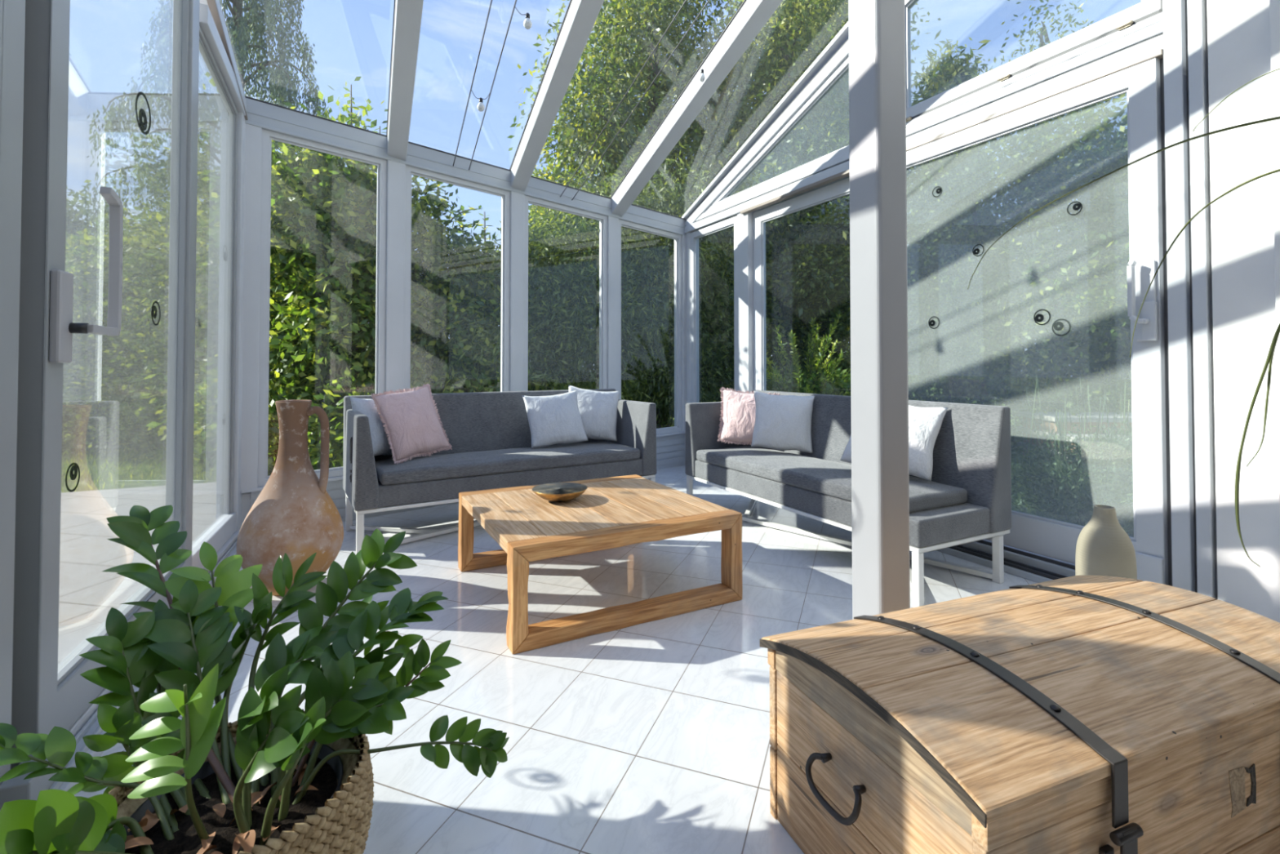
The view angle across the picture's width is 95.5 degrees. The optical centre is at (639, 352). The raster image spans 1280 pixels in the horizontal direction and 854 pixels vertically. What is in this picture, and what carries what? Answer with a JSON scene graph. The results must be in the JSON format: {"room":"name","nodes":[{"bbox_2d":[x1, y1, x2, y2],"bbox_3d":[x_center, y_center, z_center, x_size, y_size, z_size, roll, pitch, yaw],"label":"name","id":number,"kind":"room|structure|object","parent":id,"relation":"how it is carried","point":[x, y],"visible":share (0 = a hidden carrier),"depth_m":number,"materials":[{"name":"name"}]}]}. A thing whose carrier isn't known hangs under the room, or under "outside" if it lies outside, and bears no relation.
{"room":"sunroom","nodes":[
{"label":"sunroom","id":0,"kind":"room"},
{"bbox_2d":[0,0,248,810],"bbox_3d":[-1.323,-1.139,1.096,0.262,4.317,4.940,0,-1,-24],"label":"door frame","id":1,"kind":"structure","parent":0,"point":[223,533],"depth_m":1.26,"materials":[{"name":"paint"}]},
{"bbox_2d":[0,0,4,185],"bbox_3d":[-1.174,-0.425,0.796,0.052,2.729,0.884,0,-1,-24],"label":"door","id":2,"kind":"structure","parent":1,"relation":"in","point":[1,1],"depth_m":1.21,"materials":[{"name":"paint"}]},
{"bbox_2d":[10,0,199,768],"bbox_3d":[-1.613,-0.405,1.881,0.128,2.729,1.164,0,-1,-24],"label":"door","id":3,"kind":"structure","parent":1,"relation":"in","point":[47,694],"depth_m":1.38,"materials":[{"name":"paint"}]},
{"bbox_2d":[65,462,79,492],"bbox_3d":[-1.498,0.330,1.535,0.001,0.076,0.076,0,-1,-24],"label":"window sticker","id":4,"kind":"object","parent":3,"relation":"attached to","point":[74,468],"visible":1,"depth_m":1.54,"materials":[{"name":"black plastic"}]},
{"bbox_2d":[135,91,151,134],"bbox_3d":[-1.679,-0.807,1.965,0.001,0.136,0.136,0,-1,-24],"label":"window sticker","id":5,"kind":"object","parent":3,"relation":"attached to","point":[143,126],"visible":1,"depth_m":1.96,"materials":[{"name":"black plastic"}]},
{"bbox_2d":[151,301,160,325],"bbox_3d":[-1.738,-0.140,2.087,0.001,0.088,0.088,0,-1,-24],"label":"window sticker","id":6,"kind":"object","parent":3,"relation":"attached to","point":[153,307],"visible":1,"depth_m":2.07,"materials":[{"name":"black plastic"}]},
{"bbox_2d":[199,24,238,514],"bbox_3d":[-2.105,-0.231,2.849,0.052,2.433,0.818,0,-1,-24],"label":"window","id":7,"kind":"structure","parent":1,"relation":"in","point":[206,56],"depth_m":3.19,"materials":[{"name":"paint"}]},
{"bbox_2d":[195,309,201,326],"bbox_3d":[-2.011,-0.157,2.649,0.001,0.080,0.080,0,-1,-24],"label":"window sticker","id":8,"kind":"object","parent":7,"relation":"attached to","point":[198,317],"visible":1,"depth_m":2.65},
{"bbox_2d":[198,128,202,144],"bbox_3d":[-2.005,-0.982,2.650,0.001,0.068,0.068,0,-1,-24],"label":"window sticker","id":9,"kind":"object","parent":7,"relation":"attached to","point":[201,133],"visible":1,"depth_m":2.66,"materials":[{"name":"white plastic"}]},
{"bbox_2d":[222,244,226,261],"bbox_3d":[-2.199,-0.525,3.081,0.001,0.084,0.084,0,-1,-24],"label":"window sticker","id":10,"kind":"object","parent":7,"relation":"attached to","point":[224,253],"visible":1,"depth_m":3.07,"materials":[{"name":"white plastic"}]},
{"bbox_2d":[107,709,373,853],"bbox_3d":[-0.705,0.885,1.022,0.432,0.281,0.432,0,-1,-24],"label":"woven basket","id":11,"kind":"object","parent":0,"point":[326,804],"depth_m":1.01,"materials":[{"name":"beige wicker"}]},
{"bbox_2d":[240,95,686,524],"bbox_3d":[-0.929,-0.183,4.552,3.703,2.532,0.135,1,-1,-41],"label":"window frame","id":12,"kind":"structure","parent":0,"point":[670,446],"depth_m":3.87,"materials":[{"name":"metal"}]},
{"bbox_2d":[257,128,386,487],"bbox_3d":[-1.964,-0.263,3.627,0.705,2.094,0.062,1,-1,-41],"label":"window","id":13,"kind":"structure","parent":12,"relation":"in","point":[268,136],"depth_m":3.43,"materials":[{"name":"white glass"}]},
{"bbox_2d":[403,165,510,391],"bbox_3d":[-1.314,-0.244,4.198,0.795,2.052,0.062,1,-1,-41],"label":"window","id":14,"kind":"structure","parent":12,"relation":"in","point":[409,171],"depth_m":4.26,"materials":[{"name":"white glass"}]},
{"bbox_2d":[453,0,492,166],"bbox_3d":[-0.796,-1.795,3.067,0.015,0.909,2.473,1,-1,-26],"label":"cable","id":15,"kind":"object","parent":12,"relation":"attached to","point":[491,0],"visible":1,"depth_m":3.44,"materials":[{"name":"metal"}]},
{"bbox_2d":[471,89,490,111],"bbox_3d":[-0.972,-1.540,3.552,0.122,0.132,0.046,0,-1,-24],"label":"light bulb","id":16,"kind":"object","parent":15,"relation":"hanging from","point":[481,107],"visible":1,"depth_m":3.54,"materials":[{"name":"white glass"}]},
{"bbox_2d":[468,0,516,169],"bbox_3d":[-0.678,-1.811,3.099,0.015,0.948,2.584,1,-1,-27],"label":"cable","id":17,"kind":"object","parent":12,"relation":"attached to","point":[515,0],"visible":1,"depth_m":3.48,"materials":[{"name":"metal"}]},
{"bbox_2d":[515,7,532,29],"bbox_3d":[-0.620,-1.774,3.083,0.094,0.103,0.046,0,-1,-24],"label":"light bulb","id":18,"kind":"object","parent":17,"relation":"hanging from","point":[527,24],"visible":1,"depth_m":3.08,"materials":[{"name":"white glass"}]},
{"bbox_2d":[524,195,607,391],"bbox_3d":[-0.617,-0.223,4.809,0.830,2.006,0.062,1,-1,-41],"label":"window","id":19,"kind":"structure","parent":12,"relation":"in","point":[602,220],"depth_m":5.01,"materials":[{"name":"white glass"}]},
{"bbox_2d":[618,219,681,434],"bbox_3d":[0.084,-0.202,5.424,0.805,1.958,0.062,1,-1,-41],"label":"window","id":20,"kind":"structure","parent":12,"relation":"in","point":[677,237],"depth_m":5.64,"materials":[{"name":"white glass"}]},
{"bbox_2d":[74,465,1075,853],"bbox_3d":[0.266,1.105,2.480,4.080,0.120,6.250,0,-1,-24],"label":"floor","id":21,"kind":"structure","parent":0,"point":[651,737],"depth_m":1.78,"materials":[{"name":"tile"}]},
{"bbox_2d":[0,505,509,853],"bbox_3d":[-0.853,0.704,1.222,0.919,0.651,0.736,-1,-1,39],"label":"potted plant","id":22,"kind":"object","parent":21,"relation":"on","point":[282,777],"visible":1,"depth_m":1.09,"materials":[{"name":"green plant"}]},
{"bbox_2d":[236,399,343,595],"bbox_3d":[-1.544,0.631,2.585,0.407,0.832,0.407,1,-1,-27],"label":"jug","id":23,"kind":"object","parent":21,"relation":"on","point":[294,514],"visible":0.89,"depth_m":2.49,"materials":[{"name":"ceramic"}]},
{"bbox_2d":[342,388,656,554],"bbox_3d":[-0.842,0.669,3.748,1.875,0.800,0.630,1,-1,-32],"label":"sofa","id":24,"kind":"object","parent":21,"relation":"on","point":[488,433],"visible":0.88,"depth_m":3.56,"materials":[{"name":"fabric"}]},
{"bbox_2d":[349,396,391,456],"bbox_3d":[-1.535,0.436,3.440,0.190,0.369,0.384,0,-1,22],"label":"throw cushion","id":25,"kind":"object","parent":24,"relation":"on","point":[380,445],"visible":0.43,"depth_m":3.33,"materials":[{"name":"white fabric"}]},
{"bbox_2d":[370,383,452,463],"bbox_3d":[-1.351,0.415,3.469,0.195,0.443,0.437,-1,-1,35],"label":"throw cushion","id":26,"kind":"object","parent":24,"relation":"on","point":[411,419],"visible":1,"depth_m":3.42,"materials":[{"name":"pink fabric"}]},
{"bbox_2d":[374,441,639,484],"bbox_3d":[-0.798,0.672,3.681,1.614,0.087,0.459,1,-1,-32],"label":"seat cushion","id":27,"kind":"object","parent":24,"relation":"on","point":[473,465],"depth_m":3.48,"materials":[{"name":"grey fabric"}]},
{"bbox_2d":[522,390,588,448],"bbox_3d":[-0.572,0.448,3.948,0.418,0.365,0.185,1,-1,-29],"label":"throw cushion","id":28,"kind":"object","parent":24,"relation":"on","point":[553,420],"visible":1,"depth_m":3.90,"materials":[{"name":"grey fabric"}]},
{"bbox_2d":[568,385,619,440],"bbox_3d":[-0.337,0.434,4.149,0.430,0.400,0.168,0,-1,-17],"label":"throw cushion","id":29,"kind":"object","parent":24,"relation":"on","point":[597,410],"visible":0.77,"depth_m":4.12,"materials":[{"name":"grey fabric"}]},
{"bbox_2d":[457,474,742,653],"bbox_3d":[-0.229,0.866,2.649,0.990,0.369,0.971,1,-1,-28],"label":"coffee table","id":30,"kind":"object","parent":21,"relation":"on","point":[612,512],"visible":0.92,"depth_m":2.35,"materials":[{"name":"brown wood"}]},
{"bbox_2d":[532,482,586,502],"bbox_3d":[-0.371,0.656,2.691,0.254,0.056,0.254,0,-1,-24],"label":"bowl","id":31,"kind":"object","parent":30,"relation":"on","point":[554,491],"visible":1,"depth_m":2.63,"materials":[{"name":"gold metal"}]},
{"bbox_2d":[684,390,1011,606],"bbox_3d":[1.006,0.661,3.330,0.640,0.800,1.825,1,-1,-27],"label":"sofa","id":32,"kind":"object","parent":21,"relation":"on","point":[967,497],"visible":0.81,"depth_m":2.84,"materials":[{"name":"fabric"}]},
{"bbox_2d":[717,386,779,444],"bbox_3d":[0.761,0.442,3.931,0.474,0.407,0.167,0,-1,6],"label":"throw cushion","id":33,"kind":"object","parent":32,"relation":"on","point":[737,423],"visible":0.42,"depth_m":3.90,"materials":[{"name":"pink fabric"}]},
{"bbox_2d":[751,390,814,453],"bbox_3d":[0.898,0.434,3.651,0.402,0.381,0.161,0,-1,7],"label":"throw cushion","id":34,"kind":"object","parent":32,"relation":"on","point":[782,422],"visible":1,"depth_m":3.61,"materials":[{"name":"white fabric"}]},
{"bbox_2d":[696,445,967,512],"bbox_3d":[0.943,0.665,3.278,0.469,0.087,1.592,1,-1,-27],"label":"seat cushion","id":35,"kind":"object","parent":32,"relation":"on","point":[829,480],"depth_m":3.07,"materials":[{"name":"grey fabric"}]},
{"bbox_2d":[840,404,948,480],"bbox_3d":[1.272,0.420,2.932,0.472,0.382,0.215,-1,-1,40],"label":"throw cushion","id":36,"kind":"object","parent":32,"relation":"on","point":[924,423],"visible":0.29,"depth_m":2.82,"materials":[{"name":"white fabric"}]},
{"bbox_2d":[848,0,910,619],"bbox_3d":[0.687,-0.711,1.685,0.116,3.483,0.116,0,-1,-24],"label":"pillar","id":37,"kind":"structure","parent":21,"relation":"on","point":[879,383],"depth_m":1.63,"materials":[{"name":"white metal"}]},
{"bbox_2d":[760,574,1279,853],"bbox_3d":[0.862,0.799,1.211,1.100,0.446,0.592,0,-1,-21],"label":"wooden chest","id":38,"kind":"object","parent":21,"relation":"on","point":[1075,714],"visible":1,"depth_m":1.03,"materials":[{"name":"brown wood"}]},
{"bbox_2d":[1075,504,1137,579],"bbox_3d":[1.720,0.805,2.147,0.178,0.468,0.178,0,-1,-24],"label":"bottle vase","id":39,"kind":"object","parent":21,"relation":"on","point":[1103,547],"visible":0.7,"depth_m":2.10,"materials":[{"name":"beige ceramic"}]},
{"bbox_2d":[967,68,1279,567],"bbox_3d":[1.678,0.183,1.213,0.745,1.677,1.578,1,-1,-41],"label":"plant","id":40,"kind":"object","parent":21,"relation":"on","point":[1270,355],"visible":1,"depth_m":1.24,"materials":[{"name":"green plant"}]},
{"bbox_2d":[386,0,848,218],"bbox_3d":[0.213,-2.446,2.402,3.776,2.374,5.974,0,-1,-24],"label":"roof beams","id":41,"kind":"structure","parent":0,"point":[580,16],"depth_m":3.74,"materials":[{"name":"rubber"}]},
{"bbox_2d":[560,0,686,197],"bbox_3d":[0.211,-1.935,3.334,0.014,1.301,3.376,1,-1,-31],"label":"cable","id":42,"kind":"object","parent":41,"relation":"attached to","point":[685,0],"visible":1,"depth_m":3.79,"materials":[{"name":"metal"}]},
{"bbox_2d":[572,0,709,199],"bbox_3d":[0.341,-1.953,3.369,0.014,1.347,3.494,1,-1,-32],"label":"cable","id":43,"kind":"object","parent":41,"relation":"attached to","point":[708,0],"visible":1,"depth_m":3.84,"materials":[{"name":"metal"}]},
{"bbox_2d":[698,68,704,81],"bbox_3d":[0.414,-1.842,3.864,0.046,0.082,0.046,0,-1,-24],"label":"light bulb","id":44,"kind":"object","parent":41,"relation":"hanging from","point":[701,77],"visible":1,"depth_m":3.85,"materials":[{"name":"white glass"}]},
{"bbox_2d":[684,0,1279,622],"bbox_3d":[1.775,-1.118,3.062,0.292,4.353,6.031,1,-1,-27],"label":"wall","id":45,"kind":"structure","parent":0,"point":[1221,273],"depth_m":2.23,"materials":[{"name":"white metal"}]},
{"bbox_2d":[690,215,737,403],"bbox_3d":[0.689,-0.183,5.299,0.062,1.965,0.776,1,-1,-27],"label":"window","id":46,"kind":"structure","parent":45,"relation":"in","point":[731,222],"depth_m":5.58,"materials":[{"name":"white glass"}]},
{"bbox_2d":[700,55,848,220],"bbox_3d":[1.056,-1.655,4.600,0.062,0.812,2.123,1,-1,-27],"label":"window","id":47,"kind":"structure","parent":45,"relation":"in","point":[842,69],"depth_m":4.43,"materials":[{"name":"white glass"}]},
{"bbox_2d":[752,177,849,390],"bbox_3d":[1.283,-0.093,4.202,0.050,2.160,1.420,1,-1,-27],"label":"window frame","id":48,"kind":"structure","parent":45,"relation":"in","point":[840,188],"depth_m":4.74,"materials":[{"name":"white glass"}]},
{"bbox_2d":[905,0,1160,122],"bbox_3d":[1.865,-1.990,2.979,0.086,1.224,1.290,1,-1,-27],"label":"window","id":49,"kind":"structure","parent":45,"relation":"in","point":[1124,19],"depth_m":2.90,"materials":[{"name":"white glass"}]},
{"bbox_2d":[906,57,1168,585],"bbox_3d":[1.808,-0.115,2.993,0.133,2.160,1.413,0,-1,-24],"label":"door","id":50,"kind":"structure","parent":45,"relation":"in","point":[1057,540],"depth_m":2.41,"materials":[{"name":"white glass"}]},
{"bbox_2d":[928,316,939,328],"bbox_3d":[1.664,-0.168,3.289,0.001,0.070,0.070,1,-1,-27],"label":"window sticker","id":51,"kind":"object","parent":50,"relation":"attached to","point":[931,321],"visible":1,"depth_m":3.30,"materials":[{"name":"black plastic"}]},
{"bbox_2d":[932,186,942,197],"bbox_3d":[1.676,-0.905,3.278,0.001,0.060,0.060,1,-1,-27],"label":"window sticker","id":52,"kind":"object","parent":50,"relation":"attached to","point":[940,188],"visible":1,"depth_m":3.27,"materials":[{"name":"black plastic"}]},
{"bbox_2d":[972,244,983,256],"bbox_3d":[1.782,-0.537,3.062,0.001,0.062,0.062,1,-1,-27],"label":"window sticker","id":53,"kind":"object","parent":50,"relation":"attached to","point":[975,253],"visible":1,"depth_m":3.07,"materials":[{"name":"black plastic"}]},
{"bbox_2d":[1033,309,1050,324],"bbox_3d":[1.922,-0.168,2.778,0.001,0.076,0.076,1,-1,-27],"label":"window sticker","id":54,"kind":"object","parent":50,"relation":"attached to","point":[1035,317],"visible":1,"depth_m":2.79,"materials":[{"name":"black plastic"}]},
{"bbox_2d":[1051,319,1071,336],"bbox_3d":[1.960,-0.116,2.703,0.001,0.080,0.080,1,-1,-27],"label":"window sticker","id":55,"kind":"object","parent":50,"relation":"attached to","point":[1055,323],"visible":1,"depth_m":2.71,"materials":[{"name":"black plastic"}]},
{"bbox_2d":[1066,201,1082,215],"bbox_3d":[1.988,-0.658,2.658,0.001,0.062,0.062,1,-1,-27],"label":"window sticker","id":56,"kind":"object","parent":50,"relation":"attached to","point":[1079,205],"visible":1,"depth_m":2.65,"materials":[{"name":"black plastic"}]},
{"label":"outside","id":57,"kind":"structure","parent":0,"visible":0},
{"bbox_2d":[61,371,1133,535],"bbox_3d":[-7.478,1.600,22.916,85.000,0.238,72.000,0,-1,-24],"label":"lawn","id":58,"kind":"structure","parent":57,"point":[121,475],"depth_m":5.86,"materials":[{"name":"plant"}]},
{"bbox_2d":[62,240,105,437],"bbox_3d":[-7.892,-0.182,7.758,2.310,2.786,2.360,-1,-1,27],"label":"tree","id":59,"kind":"object","parent":58,"relation":"on","point":[65,241],"visible":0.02,"depth_m":7.72,"materials":[{"name":"green plant"}]},
{"bbox_2d":[65,179,109,261],"bbox_3d":[-9.394,-0.856,9.440,2.472,4.178,2.871,0,-1,-24],"label":"leafy tree","id":60,"kind":"object","parent":58,"relation":"on","point":[72,227],"visible":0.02,"depth_m":9.49,"materials":[{"name":"green plant"}]},
{"bbox_2d":[62,220,168,452],"bbox_3d":[-6.869,-0.260,7.367,2.739,2.928,2.640,1,-1,-31],"label":"tree","id":61,"kind":"object","parent":58,"relation":"on","point":[81,296],"visible":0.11,"depth_m":7.04,"materials":[{"name":"green plant"}]},
{"bbox_2d":[65,195,169,436],"bbox_3d":[-7.186,-0.507,8.529,2.733,3.448,2.554,0,-1,-24],"label":"leafy tree","id":62,"kind":"object","parent":58,"relation":"on","point":[146,207],"visible":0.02,"depth_m":8.23,"materials":[{"name":"green plant"}]},
{"bbox_2d":[62,200,215,457],"bbox_3d":[-5.993,-0.324,7.171,2.318,3.048,2.411,1,-1,-35],"label":"tree","id":63,"kind":"object","parent":58,"relation":"on","point":[86,406],"visible":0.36,"depth_m":6.70,"materials":[{"name":"green plant"}]},
{"bbox_2d":[76,171,273,457],"bbox_3d":[-4.673,-0.468,6.663,2.454,3.314,2.393,0,-1,-13],"label":"tree","id":64,"kind":"object","parent":58,"relation":"on","point":[162,340],"visible":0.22,"depth_m":6.12,"materials":[{"name":"green plant"}]},
{"bbox_2d":[133,151,271,435],"bbox_3d":[-5.891,-0.834,8.306,2.240,4.094,1.939,1,-1,-44],"label":"conifer","id":65,"kind":"object","parent":58,"relation":"on","point":[216,188],"visible":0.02,"depth_m":8.05,"materials":[{"name":"green plant"}]},
{"bbox_2d":[80,0,326,243],"bbox_3d":[-7.081,-3.572,10.009,4.224,9.635,3.705,0,-1,-8],"label":"tree","id":66,"kind":"object","parent":58,"relation":"on","point":[242,44],"visible":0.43,"depth_m":9.43,"materials":[{"name":"green plant"}]},
{"bbox_2d":[129,133,374,481],"bbox_3d":[-3.701,-0.541,5.909,2.235,3.433,2.518,0,-1,11],"label":"tree","id":67,"kind":"object","parent":58,"relation":"on","point":[208,433],"visible":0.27,"depth_m":5.50,"materials":[{"name":"green plant"}]},
{"bbox_2d":[203,76,459,470],"bbox_3d":[-2.991,-0.755,5.967,2.310,3.862,2.375,0,-1,2],"label":"tree","id":68,"kind":"object","parent":58,"relation":"on","point":[348,367],"visible":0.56,"depth_m":5.43,"materials":[{"name":"green plant"}]},
{"bbox_2d":[300,84,375,218],"bbox_3d":[-3.209,-0.899,6.358,1.063,4.151,0.897,0,-1,24],"label":"young tree","id":69,"kind":"object","parent":58,"relation":"on","point":[350,101],"visible":0.02,"depth_m":6.45,"materials":[{"name":"green plant"}]},
{"bbox_2d":[367,125,433,217],"bbox_3d":[-3.094,-0.740,6.804,1.359,3.851,0.893,0,-1,-15],"label":"young tree","id":70,"kind":"object","parent":58,"relation":"on","point":[380,126],"visible":0.02,"depth_m":6.86,"materials":[{"name":"green plant"}]},
{"bbox_2d":[320,165,501,422],"bbox_3d":[-2.401,-0.441,6.159,2.144,3.242,2.238,0,-1,-24],"label":"tree","id":71,"kind":"object","parent":58,"relation":"on","point":[437,272],"visible":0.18,"depth_m":5.94,"materials":[{"name":"green plant"}]},
{"bbox_2d":[413,178,484,279],"bbox_3d":[-2.496,-0.604,7.413,1.034,3.601,1.387,0,-1,11],"label":"young tree","id":72,"kind":"object","parent":58,"relation":"on","point":[462,207],"visible":0.16,"depth_m":7.52,"materials":[{"name":"green plant"}]},
{"bbox_2d":[447,211,532,294],"bbox_3d":[-2.005,-0.350,7.617,1.367,3.101,0.843,0,-1,-4],"label":"young tree","id":73,"kind":"object","parent":58,"relation":"on","point":[484,219],"visible":0.04,"depth_m":7.82,"materials":[{"name":"green plant"}]},
{"bbox_2d":[410,217,578,393],"bbox_3d":[-1.907,-0.148,6.518,2.199,2.673,2.547,0,-1,-21],"label":"tree","id":74,"kind":"object","parent":58,"relation":"on","point":[460,296],"visible":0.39,"depth_m":6.14,"materials":[{"name":"green plant"}]},
{"bbox_2d":[432,205,641,391],"bbox_3d":[-1.264,-0.395,6.835,2.336,3.176,2.275,1,-1,-30],"label":"tree","id":75,"kind":"object","parent":58,"relation":"on","point":[540,255],"visible":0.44,"depth_m":6.37,"materials":[{"name":"green plant"}]},
{"bbox_2d":[495,145,604,373],"bbox_3d":[-1.105,-0.846,8.251,1.967,4.115,2.002,1,-1,-32],"label":"leafy tree","id":76,"kind":"object","parent":58,"relation":"on","point":[555,176],"visible":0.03,"depth_m":7.97,"materials":[{"name":"green plant"}]},
{"bbox_2d":[528,146,674,401],"bbox_3d":[-0.602,-0.528,7.018,2.299,3.448,2.481,1,-1,-33],"label":"tree","id":77,"kind":"object","parent":58,"relation":"on","point":[596,339],"visible":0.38,"depth_m":6.53,"materials":[{"name":"green plant"}]},
{"bbox_2d":[555,140,735,428],"bbox_3d":[0.184,-0.691,7.293,2.459,3.781,2.257,1,-1,-45],"label":"tree","id":78,"kind":"object","parent":58,"relation":"on","point":[667,193],"visible":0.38,"depth_m":6.83,"materials":[{"name":"green plant"}]},
{"bbox_2d":[506,0,809,427],"bbox_3d":[0.405,-3.389,9.053,4.630,9.230,4.405,0,-1,-5],"label":"tree","id":79,"kind":"object","parent":58,"relation":"on","point":[610,86],"visible":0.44,"depth_m":8.15,"materials":[{"name":"green plant"}]},
{"bbox_2d":[621,164,786,427],"bbox_3d":[0.743,-0.584,7.271,2.610,3.567,2.241,1,-1,-31],"label":"tree","id":80,"kind":"object","parent":58,"relation":"on","point":[713,380],"visible":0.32,"depth_m":6.92,"materials":[{"name":"green plant"}]},
{"bbox_2d":[661,151,849,420],"bbox_3d":[1.503,-0.636,7.590,2.388,3.683,2.577,0,-1,23],"label":"tree","id":81,"kind":"object","parent":58,"relation":"on","point":[769,332],"visible":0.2,"depth_m":7.24,"materials":[{"name":"green plant"}]},
{"bbox_2d":[765,313,850,395],"bbox_3d":[1.581,0.397,5.577,1.342,1.513,1.174,1,-1,-29],"label":"bush","id":82,"kind":"object","parent":58,"relation":"on","point":[811,363],"visible":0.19,"depth_m":5.47,"materials":[{"name":"green plant"}]},
{"bbox_2d":[766,355,850,395],"bbox_3d":[1.637,0.597,5.399,1.391,1.124,1.182,0,-1,-24],"label":"leafy bush","id":83,"kind":"object","parent":58,"relation":"on","point":[830,386],"visible":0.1,"depth_m":5.31,"materials":[{"name":"green plant"}]},
{"bbox_2d":[673,0,946,390],"bbox_3d":[2.311,-3.141,8.750,3.852,8.722,4.110,0,-1,-10],"label":"tree","id":84,"kind":"object","parent":58,"relation":"on","point":[780,22],"visible":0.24,"depth_m":7.81,"materials":[{"name":"green plant"}]},
{"bbox_2d":[717,0,941,392],"bbox_3d":[3.765,-4.790,11.789,5.013,12.132,4.279,1,-1,-28],"label":"tree","id":85,"kind":"object","parent":58,"relation":"on","point":[913,21],"visible":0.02,"depth_m":10.83,"materials":[{"name":"green plant"}]},
{"bbox_2d":[722,105,945,395],"bbox_3d":[2.694,-1.032,7.920,2.965,4.484,2.708,1,-1,-32],"label":"tree","id":86,"kind":"object","parent":58,"relation":"on","point":[842,207],"visible":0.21,"depth_m":7.36,"materials":[{"name":"green plant"}]},
{"bbox_2d":[789,90,1023,404],"bbox_3d":[3.345,-1.063,7.688,2.888,4.538,2.972,-1,-1,43],"label":"tree","id":87,"kind":"object","parent":58,"relation":"on","point":[913,304],"visible":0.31,"depth_m":7.06,"materials":[{"name":"green plant"}]},
{"bbox_2d":[906,30,1047,402],"bbox_3d":[5.090,-1.986,9.623,3.050,6.446,2.521,0,-1,6],"label":"tree","id":88,"kind":"object","parent":58,"relation":"on","point":[954,75],"visible":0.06,"depth_m":9.36,"materials":[{"name":"green plant"}]},
{"bbox_2d":[906,68,1119,455],"bbox_3d":[4.216,-1.142,7.225,2.663,4.680,3.074,-1,-1,38],"label":"tree","id":89,"kind":"object","parent":58,"relation":"on","point":[979,229],"visible":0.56,"depth_m":6.94,"materials":[{"name":"green plant"}]},
{"bbox_2d":[932,93,1131,452],"bbox_3d":[5.188,-1.154,7.303,2.780,4.706,3.034,0,-1,4],"label":"tree","id":90,"kind":"object","parent":58,"relation":"on","point":[1104,303],"visible":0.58,"depth_m":6.92,"materials":[{"name":"green plant"}]},
{"bbox_2d":[972,0,1127,410],"bbox_3d":[7.346,-2.656,10.697,3.229,7.824,3.657,0,-1,-24],"label":"tree","id":91,"kind":"object","parent":58,"relation":"on","point":[1043,32],"visible":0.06,"depth_m":10.49,"materials":[{"name":"green plant"}]},
{"bbox_2d":[994,374,1133,524],"bbox_3d":[2.880,0.645,3.973,1.155,0.976,1.070,0,-1,-24],"label":"clump","id":92,"kind":"object","parent":58,"relation":"on","point":[1033,464],"visible":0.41,"depth_m":3.93,"materials":[{"name":"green plant"}]},
{"bbox_2d":[1009,117,1131,421],"bbox_3d":[6.503,-1.083,7.340,3.232,4.566,2.882,-1,-1,42],"label":"tree","id":93,"kind":"object","parent":58,"relation":"on","point":[1125,206],"visible":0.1,"depth_m":7.14,"materials":[{"name":"green plant"}]},
{"bbox_2d":[1011,360,1133,511],"bbox_3d":[3.322,0.596,4.235,1.172,1.083,0.841,-1,-1,34],"label":"clump","id":94,"kind":"object","parent":58,"relation":"on","point":[1118,443],"visible":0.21,"depth_m":4.21,"materials":[{"name":"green plant"}]},
{"bbox_2d":[1011,415,1133,537],"bbox_3d":[2.732,0.758,3.549,1.170,0.733,0.955,0,-1,-1],"label":"clump","id":95,"kind":"object","parent":58,"relation":"on","point":[1123,513],"visible":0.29,"depth_m":3.50,"materials":[{"name":"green plant"}]},
{"bbox_2d":[1017,411,1132,475],"bbox_3d":[4.947,0.913,5.875,1.480,0.510,1.270,0,-1,4],"label":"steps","id":96,"kind":"structure","parent":58,"relation":"on","point":[1049,420],"depth_m":6.03,"materials":[{"name":"concrete"}]},
{"bbox_2d":[1026,185,1131,410],"bbox_3d":[9.815,-1.290,11.867,3.965,5.136,3.998,0,-1,15],"label":"leafy tree","id":97,"kind":"object","parent":58,"relation":"on","point":[1070,315],"visible":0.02,"depth_m":11.86,"materials":[{"name":"green plant"}]},
{"bbox_2d":[1079,402,1132,482],"bbox_3d":[4.186,0.742,4.869,1.137,0.814,1.100,1,-1,-37],"label":"clump","id":98,"kind":"object","parent":58,"relation":"on","point":[1126,424],"visible":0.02,"depth_m":5.03,"materials":[{"name":"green plant"}]},
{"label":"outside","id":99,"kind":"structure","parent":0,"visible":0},
{"bbox_2d":[57,481,216,663],"bbox_3d":[-3.247,1.134,1.052,3.340,0.170,7.600,0,-1,-24],"label":"terrace","id":100,"kind":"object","parent":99,"point":[87,593],"depth_m":3.19,"materials":[{"name":"grey tile"}]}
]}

